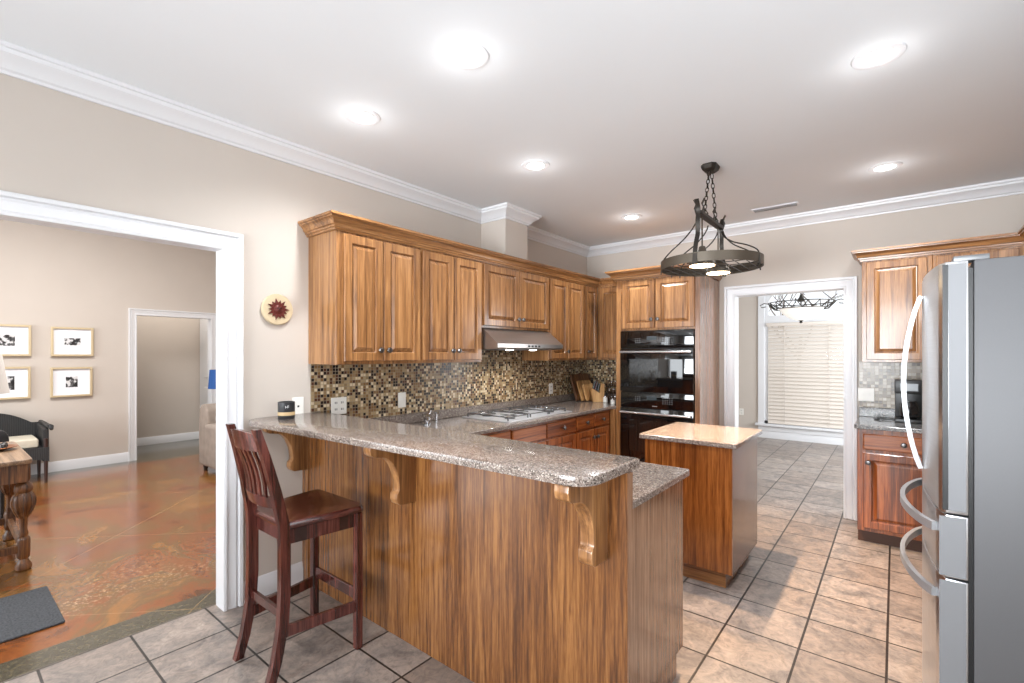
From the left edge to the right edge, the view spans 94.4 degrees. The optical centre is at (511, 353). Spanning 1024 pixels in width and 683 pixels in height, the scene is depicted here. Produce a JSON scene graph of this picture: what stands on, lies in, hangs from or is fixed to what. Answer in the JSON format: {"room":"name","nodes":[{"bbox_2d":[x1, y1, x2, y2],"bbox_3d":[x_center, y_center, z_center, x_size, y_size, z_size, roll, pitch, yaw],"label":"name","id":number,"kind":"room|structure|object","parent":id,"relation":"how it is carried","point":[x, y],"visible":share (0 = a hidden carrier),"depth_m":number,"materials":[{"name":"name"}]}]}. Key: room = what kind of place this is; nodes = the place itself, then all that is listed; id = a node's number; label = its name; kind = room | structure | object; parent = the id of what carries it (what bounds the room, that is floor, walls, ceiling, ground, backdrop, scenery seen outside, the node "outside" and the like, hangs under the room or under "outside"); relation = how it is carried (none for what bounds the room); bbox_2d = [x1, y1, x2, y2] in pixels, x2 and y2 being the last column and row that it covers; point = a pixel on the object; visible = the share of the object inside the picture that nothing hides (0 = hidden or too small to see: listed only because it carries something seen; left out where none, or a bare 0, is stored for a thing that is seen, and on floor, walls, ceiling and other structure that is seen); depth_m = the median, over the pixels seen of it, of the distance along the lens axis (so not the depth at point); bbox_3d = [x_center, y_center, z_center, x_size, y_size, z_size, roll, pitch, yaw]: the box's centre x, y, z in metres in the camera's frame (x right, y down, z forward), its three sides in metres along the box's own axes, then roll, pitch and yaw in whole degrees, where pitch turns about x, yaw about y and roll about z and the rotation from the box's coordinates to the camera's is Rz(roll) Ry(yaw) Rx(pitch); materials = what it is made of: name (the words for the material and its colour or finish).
{"room":"kitchen","nodes":[
{"label":"kitchen","id":0,"kind":"room"},
{"bbox_2d":[0,219,215,463],"bbox_3d":[-6.285,-0.225,5.142,0.120,3.350,6.900,0,0,39],"label":"wall","id":1,"kind":"structure","parent":0,"point":[50,277],"depth_m":6.08,"materials":[{"name":"paint"}]},
{"bbox_2d":[0,324,30,355],"bbox_3d":[-5.876,-0.160,5.516,0.043,0.370,0.395,0,0,39],"label":"picture frame","id":2,"kind":"object","parent":1,"relation":"attached to","point":[15,340],"visible":1,"depth_m":5.57,"materials":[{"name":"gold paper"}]},
{"bbox_2d":[0,335,14,345],"bbox_3d":[-5.877,-0.160,5.517,0.001,0.130,0.130,0,0,39],"label":"photo","id":3,"kind":"object","parent":2,"relation":"attached to","point":[5,340],"depth_m":5.52},
{"bbox_2d":[0,367,30,399],"bbox_3d":[-5.876,0.340,5.516,0.043,0.380,0.385,0,0,39],"label":"picture frame","id":4,"kind":"object","parent":1,"relation":"attached to","point":[18,378],"visible":0.85,"depth_m":5.59,"materials":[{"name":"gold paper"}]},
{"bbox_2d":[7,376,14,389],"bbox_3d":[-5.877,0.340,5.517,0.001,0.160,0.120,0,0,39],"label":"photo","id":5,"kind":"object","parent":4,"relation":"attached to","point":[11,379],"depth_m":5.54},
{"bbox_2d":[50,367,92,397],"bbox_3d":[-5.526,0.350,5.950,0.043,0.370,0.390,0,0,39],"label":"picture frame","id":6,"kind":"object","parent":1,"relation":"attached to","point":[64,381],"visible":1,"depth_m":5.94,"materials":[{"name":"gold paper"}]},
{"bbox_2d":[66,377,77,386],"bbox_3d":[-5.526,0.350,5.950,0.001,0.130,0.110,0,0,39],"label":"photo","id":7,"kind":"object","parent":6,"relation":"attached to","point":[70,381],"depth_m":5.95},
{"bbox_2d":[51,327,93,355],"bbox_3d":[-5.521,-0.153,5.956,0.043,0.363,0.395,0,0,39],"label":"picture frame","id":8,"kind":"object","parent":1,"relation":"attached to","point":[65,341],"visible":1,"depth_m":5.95,"materials":[{"name":"white paper"}]},
{"bbox_2d":[64,338,80,344],"bbox_3d":[-5.522,-0.153,5.956,0.001,0.090,0.150,0,0,39],"label":"photo","id":9,"kind":"object","parent":8,"relation":"attached to","point":[67,341],"depth_m":5.95},
{"bbox_2d":[31,452,128,474],"bbox_3d":[-6.790,1.387,4.410,0.014,0.125,5.125,0,0,39],"label":"baseboard","id":10,"kind":"structure","parent":1,"relation":"attached to","point":[55,466],"depth_m":6.04,"materials":[{"name":"white wood"}]},
{"bbox_2d":[128,308,215,460],"bbox_3d":[-4.880,0.415,6.858,0.149,2.070,1.085,0,0,39],"label":"trim","id":11,"kind":"structure","parent":1,"relation":"attached to","point":[133,313],"depth_m":6.46,"materials":[{"name":"white wood"}]},
{"bbox_2d":[137,316,199,437],"bbox_3d":[-7.202,-0.225,5.948,0.120,3.350,7.000,0,0,39],"label":"wall","id":12,"kind":"structure","parent":0,"point":[168,348],"depth_m":7.77,"materials":[{"name":"paint"}]},
{"bbox_2d":[137,431,198,445],"bbox_3d":[-7.351,1.387,5.657,0.014,0.125,6.360,0,0,39],"label":"baseboard","id":13,"kind":"structure","parent":12,"relation":"attached to","point":[190,435],"depth_m":7.76,"materials":[{"name":"white wood"}]},
{"bbox_2d":[0,73,586,580],"bbox_3d":[-1.783,-0.225,2.559,0.090,3.350,8.740,0,0,39],"label":"wall","id":14,"kind":"structure","parent":0,"point":[55,145],"depth_m":2.76,"materials":[{"name":"paint"}]},
{"bbox_2d":[0,190,243,611],"bbox_3d":[-2.380,0.380,1.798,0.119,2.140,2.505,0,0,39],"label":"trim","id":15,"kind":"structure","parent":14,"relation":"attached to","point":[229,246],"depth_m":2.68,"materials":[{"name":"white wood"}]},
{"bbox_2d":[244,561,302,600],"bbox_3d":[-1.450,1.387,2.888,0.014,0.125,0.360,0,0,39],"label":"baseboard","id":16,"kind":"structure","parent":14,"relation":"attached to","point":[267,583],"depth_m":2.88,"materials":[{"name":"white wood"}]},
{"bbox_2d":[261,294,292,324],"bbox_3d":[-1.426,-0.272,2.890,0.046,0.190,0.190,0,0,39],"label":"plaque","id":17,"kind":"object","parent":14,"relation":"attached to","point":[276,309],"visible":1,"depth_m":2.88,"materials":[{"name":"beige ceramic"}]},
{"bbox_2d":[292,397,303,413],"bbox_3d":[-1.357,0.332,3.008,0.008,0.115,0.072,0,0,39],"label":"wall plate","id":18,"kind":"object","parent":14,"relation":"attached to","point":[299,401],"visible":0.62,"depth_m":3.01,"materials":[{"name":"white plastic"}]},
{"bbox_2d":[309,229,419,364],"bbox_3d":[-0.962,-0.350,3.194,0.384,0.830,0.650,0,0,39],"label":"upper cabinet","id":19,"kind":"object","parent":14,"relation":"attached to","point":[364,291],"visible":1,"depth_m":3.02,"materials":[{"name":"brown wood"}]},
{"bbox_2d":[310,350,586,418],"bbox_3d":[-0.192,0.214,4.449,0.008,0.500,3.540,0,0,39],"label":"backsplash","id":20,"kind":"structure","parent":14,"relation":"attached to","point":[370,390],"depth_m":3.93,"materials":[{"name":"tile"}]},
{"bbox_2d":[331,397,346,413],"bbox_3d":[-1.175,0.352,3.219,0.008,0.115,0.115,0,0,39],"label":"wall plate","id":21,"kind":"object","parent":20,"relation":"attached to","point":[339,404],"visible":0.93,"depth_m":3.22,"materials":[{"name":"white plastic"}]},
{"bbox_2d":[398,392,405,407],"bbox_3d":[-0.840,0.352,3.629,0.014,0.115,0.072,0,0,39],"label":"wall plate","id":22,"kind":"object","parent":20,"relation":"attached to","point":[401,396],"visible":1,"depth_m":3.62,"materials":[{"name":"white plastic"}]},
{"bbox_2d":[549,383,552,393],"bbox_3d":[0.427,0.380,5.202,0.008,0.115,0.072,0,0,39],"label":"wall plate","id":23,"kind":"object","parent":20,"relation":"attached to","point":[550,384],"visible":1,"depth_m":5.20,"materials":[{"name":"white plastic"}]},
{"bbox_2d":[420,248,481,362],"bbox_3d":[-0.556,-0.350,3.696,0.384,0.830,0.639,0,0,39],"label":"upper cabinet","id":24,"kind":"object","parent":14,"relation":"attached to","point":[450,285],"visible":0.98,"depth_m":3.55,"materials":[{"name":"brown wood"}]},
{"bbox_2d":[481,262,548,331],"bbox_3d":[-0.053,-0.490,4.319,0.384,0.550,0.959,0,0,39],"label":"upper cabinet","id":25,"kind":"object","parent":14,"relation":"attached to","point":[512,299],"visible":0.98,"depth_m":4.16,"materials":[{"name":"brown wood"}]},
{"bbox_2d":[298,210,615,287],"bbox_3d":[-0.083,-0.795,4.099,0.402,0.088,3.338,0,0,43],"label":"crown molding","id":26,"kind":"structure","parent":25,"relation":"attached to","point":[330,220],"depth_m":3.38,"materials":[{"name":"brown wood"}]},
{"bbox_2d":[482,328,562,350],"bbox_3d":[-0.007,-0.122,4.281,0.504,0.180,0.950,0,0,39],"label":"range hood","id":27,"kind":"object","parent":25,"relation":"attached to","point":[492,339],"visible":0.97,"depth_m":4.05,"materials":[{"name":"metal"}]},
{"bbox_2d":[522,277,583,360],"bbox_3d":[0.457,-0.350,4.950,0.384,0.830,0.662,0,0,39],"label":"upper cabinet","id":28,"kind":"object","parent":14,"relation":"attached to","point":[566,298],"visible":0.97,"depth_m":4.81,"materials":[{"name":"brown wood"}]},
{"bbox_2d":[583,285,597,359],"bbox_3d":[0.765,-0.350,5.331,0.384,0.830,0.316,0,0,39],"label":"upper cabinet","id":29,"kind":"object","parent":14,"relation":"attached to","point":[590,293],"visible":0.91,"depth_m":5.22,"materials":[{"name":"brown wood"}]},
{"bbox_2d":[0,437,922,682],"bbox_3d":[-1.211,1.500,4.707,11.000,0.100,12.800,0,0,39],"label":"floor","id":30,"kind":"structure","parent":0,"point":[812,601],"depth_m":2.79,"materials":[{"name":"tile"}]},
{"bbox_2d":[0,430,8,518],"bbox_3d":[-4.723,1.050,4.099,0.500,0.800,0.483,0,0,39],"label":"chair","id":31,"kind":"object","parent":30,"relation":"on","point":[4,437],"visible":0.37,"depth_m":4.12,"materials":[{"name":"black wood"}]},
{"bbox_2d":[0,441,36,570],"bbox_3d":[-3.965,1.073,2.985,1.040,0.755,1.296,0,0,39],"label":"table","id":32,"kind":"object","parent":30,"relation":"on","point":[15,463],"visible":0.98,"depth_m":3.17,"materials":[{"name":"brown wood"}]},
{"bbox_2d":[0,355,9,393],"bbox_3d":[-3.958,0.349,3.455,0.410,0.690,0.410,0,0,39],"label":"table lamp","id":33,"kind":"object","parent":32,"relation":"on","point":[4,388],"visible":1,"depth_m":3.53,"materials":[{"name":"beige fabric"}]},
{"bbox_2d":[0,442,17,450],"bbox_3d":[-3.697,0.667,3.412,0.200,0.053,0.200,0,0,39],"label":"dish","id":34,"kind":"object","parent":32,"relation":"on","point":[4,445],"visible":1,"depth_m":3.41,"materials":[{"name":"orange metal"}]},
{"bbox_2d":[0,413,53,482],"bbox_3d":[-5.705,1.060,5.175,0.620,0.780,0.952,0,0,39],"label":"wicker armchair","id":35,"kind":"object","parent":30,"relation":"on","point":[32,437],"visible":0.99,"depth_m":5.42,"materials":[{"name":"black wicker"}]},
{"bbox_2d":[9,435,38,448],"bbox_3d":[-5.710,1.000,5.192,0.470,0.099,0.700,0,0,39],"label":"seat cushion","id":36,"kind":"object","parent":35,"relation":"on","point":[24,441],"depth_m":5.28,"materials":[{"name":"beige fabric"}]},
{"bbox_2d":[0,586,64,642],"bbox_3d":[-2.913,1.444,2.425,0.620,0.010,0.840,0,0,39],"label":"door mat","id":37,"kind":"object","parent":30,"relation":"on","point":[31,611],"visible":1,"depth_m":2.63,"materials":[{"name":"grey fabric"}]},
{"bbox_2d":[0,604,215,682],"bbox_3d":[-2.444,1.454,1.849,0.010,0.012,2.305,0,0,39],"label":"trim","id":38,"kind":"structure","parent":30,"relation":"on","point":[213,604],"depth_m":2.35,"materials":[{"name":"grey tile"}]},
{"bbox_2d":[199,403,215,469],"bbox_3d":[-3.147,1.035,6.104,1.019,0.830,1.260,0,0,39],"label":"sofa","id":39,"kind":"object","parent":30,"relation":"on","point":[207,414],"visible":0.27,"depth_m":5.79,"materials":[{"name":"beige fabric"}]},
{"bbox_2d":[208,369,215,388],"bbox_3d":[-4.201,0.838,6.814,0.290,1.225,0.290,0,0,39],"label":"floor lamp","id":40,"kind":"object","parent":30,"relation":"on","point":[212,373],"visible":0.26,"depth_m":6.68,"materials":[{"name":"blue plastic"}]},
{"bbox_2d":[226,423,362,682],"bbox_3d":[-1.062,0.887,2.298,0.452,1.125,0.509,0,0,39],"label":"bar stool","id":41,"kind":"object","parent":30,"relation":"on","point":[312,514],"visible":1,"depth_m":2.25,"materials":[{"name":"brown wood"}]},
{"bbox_2d":[262,429,682,682],"bbox_3d":[-0.321,0.931,2.515,2.231,1.038,0.994,0,0,39],"label":"base cabinet","id":42,"kind":"object","parent":30,"relation":"on","point":[495,577],"visible":0.8,"depth_m":2.02,"materials":[{"name":"brown wood"}]},
{"bbox_2d":[249,412,639,486],"bbox_3d":[-0.548,0.395,2.239,2.228,0.032,0.482,0,0,39],"label":"countertop","id":43,"kind":"structure","parent":42,"relation":"on","point":[558,465],"depth_m":1.90,"materials":[{"name":"grey stone"}]},
{"bbox_2d":[278,401,294,419],"bbox_3d":[-1.322,0.329,2.778,0.094,0.100,0.093,0,0,39],"label":"candle jar","id":44,"kind":"object","parent":43,"relation":"on","point":[286,409],"visible":1,"depth_m":2.74,"materials":[{"name":"black glass"}]},
{"bbox_2d":[482,429,509,438],"bbox_3d":[-0.422,1.011,3.614,0.692,0.878,0.568,0,0,39],"label":"base cabinet","id":45,"kind":"object","parent":30,"relation":"on","point":[505,434],"visible":0.02,"depth_m":3.55,"materials":[{"name":"brown wood"}]},
{"bbox_2d":[509,417,575,448],"bbox_3d":[0.059,1.011,4.209,0.692,0.878,0.959,0,0,39],"label":"base cabinet","id":46,"kind":"object","parent":30,"relation":"on","point":[561,432],"visible":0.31,"depth_m":4.06,"materials":[{"name":"brown wood"}]},
{"bbox_2d":[408,400,688,508],"bbox_3d":[0.663,0.555,3.757,2.202,0.031,3.556,0,0,39],"label":"countertop","id":47,"kind":"structure","parent":46,"relation":"on","point":[649,479],"depth_m":3.48,"materials":[{"name":"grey stone"}]},
{"bbox_2d":[422,410,431,424],"bbox_3d":[-0.649,0.485,3.605,0.076,0.108,0.199,0,0,-5],"label":"sink faucet","id":48,"kind":"object","parent":47,"relation":"on","point":[426,421],"visible":1,"depth_m":3.62,"materials":[{"name":"silver metal"}]},
{"bbox_2d":[434,411,439,421],"bbox_3d":[-0.590,0.496,3.765,0.080,0.086,0.040,0,0,45],"label":"soap dispenser","id":49,"kind":"object","parent":47,"relation":"on","point":[436,413],"visible":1,"depth_m":3.77,"materials":[{"name":"silver metal"}]},
{"bbox_2d":[370,393,575,423],"bbox_3d":[-0.186,0.502,4.444,0.020,0.074,3.550,0,0,39],"label":"granite upstand","id":50,"kind":"object","parent":47,"relation":"on","point":[461,411],"visible":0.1,"depth_m":4.20,"materials":[{"name":"grey stone"}]},
{"bbox_2d":[462,405,571,422],"bbox_3d":[0.067,0.519,4.220,0.520,0.040,0.930,0,0,39],"label":"gas cooktop","id":51,"kind":"object","parent":47,"relation":"in","point":[525,412],"visible":1,"depth_m":4.10,"materials":[{"name":"silver metal"}]},
{"bbox_2d":[570,373,590,400],"bbox_3d":[0.827,0.383,5.542,0.110,0.301,0.420,0,0,39],"label":"cutting board","id":52,"kind":"object","parent":47,"relation":"on","point":[574,378],"visible":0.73,"depth_m":5.42,"materials":[{"name":"brown wood"}]},
{"bbox_2d":[576,380,590,400],"bbox_3d":[0.855,0.419,5.493,0.084,0.228,0.300,0,0,39],"label":"cutting board","id":53,"kind":"object","parent":47,"relation":"on","point":[579,383],"visible":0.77,"depth_m":5.41,"materials":[{"name":"brown wood"}]},
{"bbox_2d":[582,383,592,400],"bbox_3d":[0.897,0.439,5.472,0.072,0.190,0.240,0,0,39],"label":"cutting board","id":54,"kind":"object","parent":47,"relation":"on","point":[586,387],"visible":0.62,"depth_m":5.42,"materials":[{"name":"brown wood"}]},
{"bbox_2d":[590,381,604,401],"bbox_3d":[0.966,0.419,5.370,0.149,0.239,0.100,0,0,0],"label":"knife block","id":55,"kind":"object","parent":47,"relation":"on","point":[597,390],"visible":1,"depth_m":5.32,"materials":[{"name":"brown wood"}]},
{"bbox_2d":[605,383,615,401],"bbox_3d":[1.160,0.438,5.417,0.152,0.203,0.153,0,0,39],"label":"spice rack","id":56,"kind":"object","parent":47,"relation":"on","point":[609,383],"visible":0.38,"depth_m":5.44,"materials":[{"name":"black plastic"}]},
{"bbox_2d":[575,409,615,454],"bbox_3d":[0.584,1.011,4.850,0.701,0.878,0.697,0,0,39],"label":"base cabinet","id":57,"kind":"object","parent":30,"relation":"on","point":[595,432],"visible":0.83,"depth_m":4.69,"materials":[{"name":"brown wood"}]},
{"bbox_2d":[616,276,718,454],"bbox_3d":[1.585,0.343,4.859,0.843,2.215,0.684,0,0,39],"label":"tall cabinet","id":58,"kind":"object","parent":30,"relation":"on","point":[666,302],"visible":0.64,"depth_m":4.61,"materials":[{"name":"brown wood"}]},
{"bbox_2d":[619,329,694,461],"bbox_3d":[1.541,0.438,4.798,0.733,1.335,0.580,0,0,39],"label":"double wall oven","id":59,"kind":"object","parent":58,"relation":"in","point":[657,367],"visible":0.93,"depth_m":4.62,"materials":[{"name":"black glass"}]},
{"bbox_2d":[605,263,722,281],"bbox_3d":[1.573,-0.798,4.844,1.018,0.097,0.707,0,0,39],"label":"crown molding","id":60,"kind":"structure","parent":58,"relation":"on","point":[651,271],"depth_m":4.71,"materials":[{"name":"brown wood"}]},
{"bbox_2d":[645,437,756,587],"bbox_3d":[1.327,1.011,3.306,0.559,0.878,0.660,0,0,39],"label":"kitchen island","id":61,"kind":"object","parent":30,"relation":"on","point":[720,487],"visible":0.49,"depth_m":3.00,"materials":[{"name":"brown wood"}]},
{"bbox_2d":[639,422,761,448],"bbox_3d":[1.326,0.555,3.304,0.620,0.031,0.720,0,0,39],"label":"island countertop","id":62,"kind":"structure","parent":61,"relation":"on","point":[679,432],"depth_m":3.18,"materials":[{"name":"brown stone"}]},
{"bbox_2d":[857,429,921,551],"bbox_3d":[3.065,1.011,3.674,0.600,0.878,0.662,0,0,39],"label":"base cabinet","id":63,"kind":"object","parent":30,"relation":"on","point":[886,462],"visible":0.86,"depth_m":3.53,"materials":[{"name":"brown wood"}]},
{"bbox_2d":[900,253,1023,682],"bbox_3d":[2.027,0.557,1.775,0.888,1.785,0.910,0,0,39],"label":"refrigerator","id":64,"kind":"object","parent":30,"relation":"on","point":[971,581],"visible":1,"depth_m":1.59,"materials":[{"name":"grey metal"}]},
{"bbox_3d":[3.558,1.011,3.276,0.665,0.878,0.662,0,0,39],"label":"base cabinet","id":65,"kind":"object","parent":30,"relation":"on","visible":0},
{"bbox_2d":[854,416,921,433],"bbox_3d":[3.325,0.555,3.479,1.290,0.031,0.642,0,0,39],"label":"countertop","id":66,"kind":"structure","parent":65,"relation":"on","point":[863,422],"depth_m":3.60,"materials":[{"name":"grey stone"}]},
{"bbox_2d":[859,407,894,417],"bbox_3d":[3.520,0.499,3.723,1.283,0.079,0.020,0,0,39],"label":"granite upstand","id":67,"kind":"object","parent":66,"relation":"on","point":[863,411],"visible":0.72,"depth_m":4.04,"materials":[{"name":"grey stone"}]},
{"bbox_2d":[874,418,894,419],"bbox_3d":[3.044,0.532,3.881,0.138,0.011,0.093,0,0,-7],"label":"power cord","id":68,"kind":"object","parent":66,"relation":"on","point":[874,418],"visible":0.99,"depth_m":3.85,"materials":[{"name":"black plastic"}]},
{"bbox_2d":[895,379,921,423],"bbox_3d":[3.141,0.371,3.752,0.176,0.335,0.256,0,0,39],"label":"coffee maker","id":69,"kind":"object","parent":66,"relation":"on","point":[913,387],"visible":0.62,"depth_m":3.70,"materials":[{"name":"black plastic"}]},
{"bbox_2d":[481,218,526,259],"bbox_3d":[-0.070,-1.020,4.376,0.290,0.540,0.320,0,0,39],"label":"wall","id":70,"kind":"structure","parent":0,"point":[504,236],"depth_m":4.25,"materials":[{"name":"paint"}]},
{"bbox_2d":[0,40,1023,256],"bbox_3d":[-0.198,-1.240,1.266,4.000,0.100,8.520,0,0,39],"label":"trim","id":71,"kind":"structure","parent":70,"relation":"attached to","point":[18,62],"depth_m":3.25,"materials":[{"name":"white"}]},
{"bbox_2d":[0,0,1023,246],"bbox_3d":[-0.167,-1.340,1.241,4.120,0.100,8.720,0,0,39],"label":"ceiling","id":72,"kind":"structure","parent":0,"point":[625,102],"depth_m":2.27,"materials":[{"name":"paint"}]},
{"bbox_2d":[343,107,380,125],"bbox_3d":[-0.814,-1.285,2.573,0.194,0.010,0.194,0,0,39],"label":"recessed light","id":73,"kind":"object","parent":72,"relation":"in","point":[356,115],"visible":1,"depth_m":2.57,"materials":[{"name":"white glass"}]},
{"bbox_2d":[444,41,488,69],"bbox_3d":[-0.196,-1.285,2.048,0.194,0.010,0.194,0,0,39],"label":"recessed light","id":74,"kind":"object","parent":72,"relation":"in","point":[465,55],"visible":1,"depth_m":2.04,"materials":[{"name":"white glass"}]},
{"bbox_2d":[521,159,549,170],"bbox_3d":[0.161,-1.285,3.238,0.194,0.010,0.194,0,0,39],"label":"recessed light","id":75,"kind":"object","parent":72,"relation":"in","point":[535,164],"visible":1,"depth_m":3.23,"materials":[{"name":"white"}]},
{"bbox_2d":[621,214,641,219],"bbox_3d":[1.126,-1.285,4.464,0.194,0.010,0.194,0,0,39],"label":"recessed light","id":76,"kind":"object","parent":72,"relation":"in","point":[629,216],"visible":1,"depth_m":4.45,"materials":[{"name":"white glass"}]},
{"bbox_2d":[660,162,763,277],"bbox_3d":[1.361,-0.930,3.253,0.652,0.720,0.668,0,0,39],"label":"chandelier","id":77,"kind":"object","parent":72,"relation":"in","point":[703,262],"visible":1,"depth_m":3.18,"materials":[{"name":"brown metal"}]},
{"bbox_2d":[751,202,798,212],"bbox_3d":[2.304,-1.284,4.156,0.360,0.013,0.090,0,0,39],"label":"ceiling vent","id":78,"kind":"object","parent":72,"relation":"in","point":[792,203],"visible":1,"depth_m":4.13,"materials":[{"name":"white metal"}]},
{"bbox_2d":[851,41,906,69],"bbox_3d":[1.583,-1.285,2.050,0.194,0.010,0.194,0,0,39],"label":"recessed light","id":79,"kind":"object","parent":72,"relation":"in","point":[881,54],"visible":1,"depth_m":2.04,"materials":[{"name":"white glass"}]},
{"bbox_2d":[867,161,902,172],"bbox_3d":[2.572,-1.285,3.270,0.194,0.010,0.194,0,0,39],"label":"recessed light","id":80,"kind":"object","parent":72,"relation":"in","point":[887,166],"visible":1,"depth_m":3.26,"materials":[{"name":"white glass"}]},
{"bbox_2d":[739,296,757,428],"bbox_3d":[5.127,0.080,7.698,4.900,2.740,0.120,0,0,39],"label":"wall","id":81,"kind":"structure","parent":0,"point":[748,306],"depth_m":8.38,"materials":[{"name":"paint"}]},
{"bbox_2d":[739,408,743,414],"bbox_3d":[4.092,1.030,8.453,0.072,0.115,0.008,0,0,39],"label":"wall plate","id":82,"kind":"object","parent":81,"relation":"attached to","point":[741,411],"visible":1,"depth_m":8.45,"materials":[{"name":"white plastic"}]},
{"bbox_2d":[755,291,842,437],"bbox_3d":[5.119,0.030,7.640,2.160,2.600,0.160,0,0,39],"label":"window","id":83,"kind":"structure","parent":81,"relation":"in","point":[764,318],"depth_m":8.20,"materials":[{"name":"white wood"}]},
{"bbox_2d":[767,320,842,428],"bbox_3d":[5.099,0.330,7.615,1.800,1.720,0.065,0,0,39],"label":"window blind","id":84,"kind":"object","parent":83,"relation":"attached to","point":[813,405],"visible":0.66,"depth_m":7.81,"materials":[{"name":"beige plastic"}]},
{"bbox_2d":[758,431,842,444],"bbox_3d":[5.085,1.387,7.646,4.700,0.125,0.014,0,0,39],"label":"baseboard","id":85,"kind":"structure","parent":81,"relation":"attached to","point":[765,434],"depth_m":7.86,"materials":[{"name":"white wood"}]},
{"bbox_2d":[587,194,1023,425],"bbox_3d":[2.559,0.080,4.599,4.100,2.740,0.130,0,0,39],"label":"wall","id":86,"kind":"structure","parent":0,"point":[821,250],"depth_m":4.24,"materials":[{"name":"paint"}]},
{"bbox_2d":[587,360,615,392],"bbox_3d":[1.198,0.265,5.609,0.693,0.398,0.008,0,0,39],"label":"backsplash","id":87,"kind":"structure","parent":86,"relation":"attached to","point":[600,371],"depth_m":5.68,"materials":[{"name":"tile"}]},
{"bbox_2d":[598,286,615,359],"bbox_3d":[1.215,-0.350,5.374,0.375,0.830,0.348,0,0,39],"label":"upper cabinet","id":88,"kind":"object","parent":86,"relation":"attached to","point":[606,296],"visible":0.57,"depth_m":5.28,"materials":[{"name":"brown wood"}]},
{"bbox_2d":[724,276,856,520],"bbox_3d":[2.626,0.385,4.526,1.095,2.130,0.159,0,0,39],"label":"trim","id":89,"kind":"structure","parent":86,"relation":"attached to","point":[732,294],"depth_m":4.23,"materials":[{"name":"white wood"}]},
{"bbox_2d":[859,362,921,408],"bbox_3d":[3.524,0.263,3.728,1.283,0.393,0.009,0,0,39],"label":"backsplash","id":90,"kind":"structure","parent":86,"relation":"attached to","point":[880,376],"depth_m":4.02,"materials":[{"name":"grey tile"}]},
{"bbox_2d":[858,388,873,401],"bbox_3d":[3.055,0.350,4.092,0.115,0.115,0.014,0,0,39],"label":"wall plate","id":91,"kind":"object","parent":90,"relation":"attached to","point":[864,394],"visible":1,"depth_m":4.09,"materials":[{"name":"white plastic"}]},
{"bbox_2d":[862,255,931,361],"bbox_3d":[3.111,-0.350,3.842,0.430,0.830,0.348,0,0,39],"label":"upper cabinet","id":92,"kind":"object","parent":86,"relation":"attached to","point":[891,288],"visible":0.83,"depth_m":3.73,"materials":[{"name":"brown wood"}]},
{"bbox_2d":[851,225,1023,265],"bbox_3d":[2.817,-0.795,3.135,1.001,0.088,1.817,0,0,39],"label":"crown molding","id":93,"kind":"structure","parent":92,"relation":"attached to","point":[1014,239],"depth_m":3.52,"materials":[{"name":"brown wood"}]},
{"bbox_2d":[932,246,1023,268],"bbox_3d":[3.474,-0.350,3.549,0.500,0.830,0.348,0,0,39],"label":"upper cabinet","id":94,"kind":"object","parent":86,"relation":"attached to","point":[937,259],"visible":0.17,"depth_m":3.40,"materials":[{"name":"brown wood"}]},
{"bbox_3d":[3.902,-1.340,6.181,4.900,0.100,4.080,0,0,39],"label":"ceiling","id":95,"kind":"structure","parent":0,"visible":0},
{"bbox_2d":[760,292,842,322],"bbox_3d":[3.676,-0.840,6.029,0.751,0.900,0.751,0,0,-12],"label":"chandelier","id":96,"kind":"object","parent":95,"relation":"hanging from","point":[800,313],"visible":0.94,"depth_m":5.89,"materials":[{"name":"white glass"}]},
{"bbox_3d":[-4.886,-0.225,7.844,1.100,3.350,0.100,0,0,39],"label":"wall","id":97,"kind":"structure","parent":0,"visible":0},
{"bbox_2d":[200,319,207,406],"bbox_3d":[-4.944,0.400,7.804,1.000,2.100,0.055,0,0,39],"label":"door","id":98,"kind":"structure","parent":97,"relation":"in","point":[203,322],"depth_m":7.99,"materials":[{"name":"white wood"}]},
{"label":"outside","id":99,"kind":"structure","parent":0,"visible":0},
{"bbox_3d":[21.824,1.800,27.010,60.000,0.100,50.550,0,0,39],"label":"ground","id":100,"kind":"structure","parent":99,"visible":0},
{"bbox_2d":[769,293,842,366],"bbox_3d":[9.831,-1.131,17.383,3.394,5.780,4.853,0,0,-33],"label":"bare tree","id":101,"kind":"object","parent":100,"relation":"on","point":[803,294],"visible":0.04,"depth_m":16.80,"materials":[{"name":"grey plant"}]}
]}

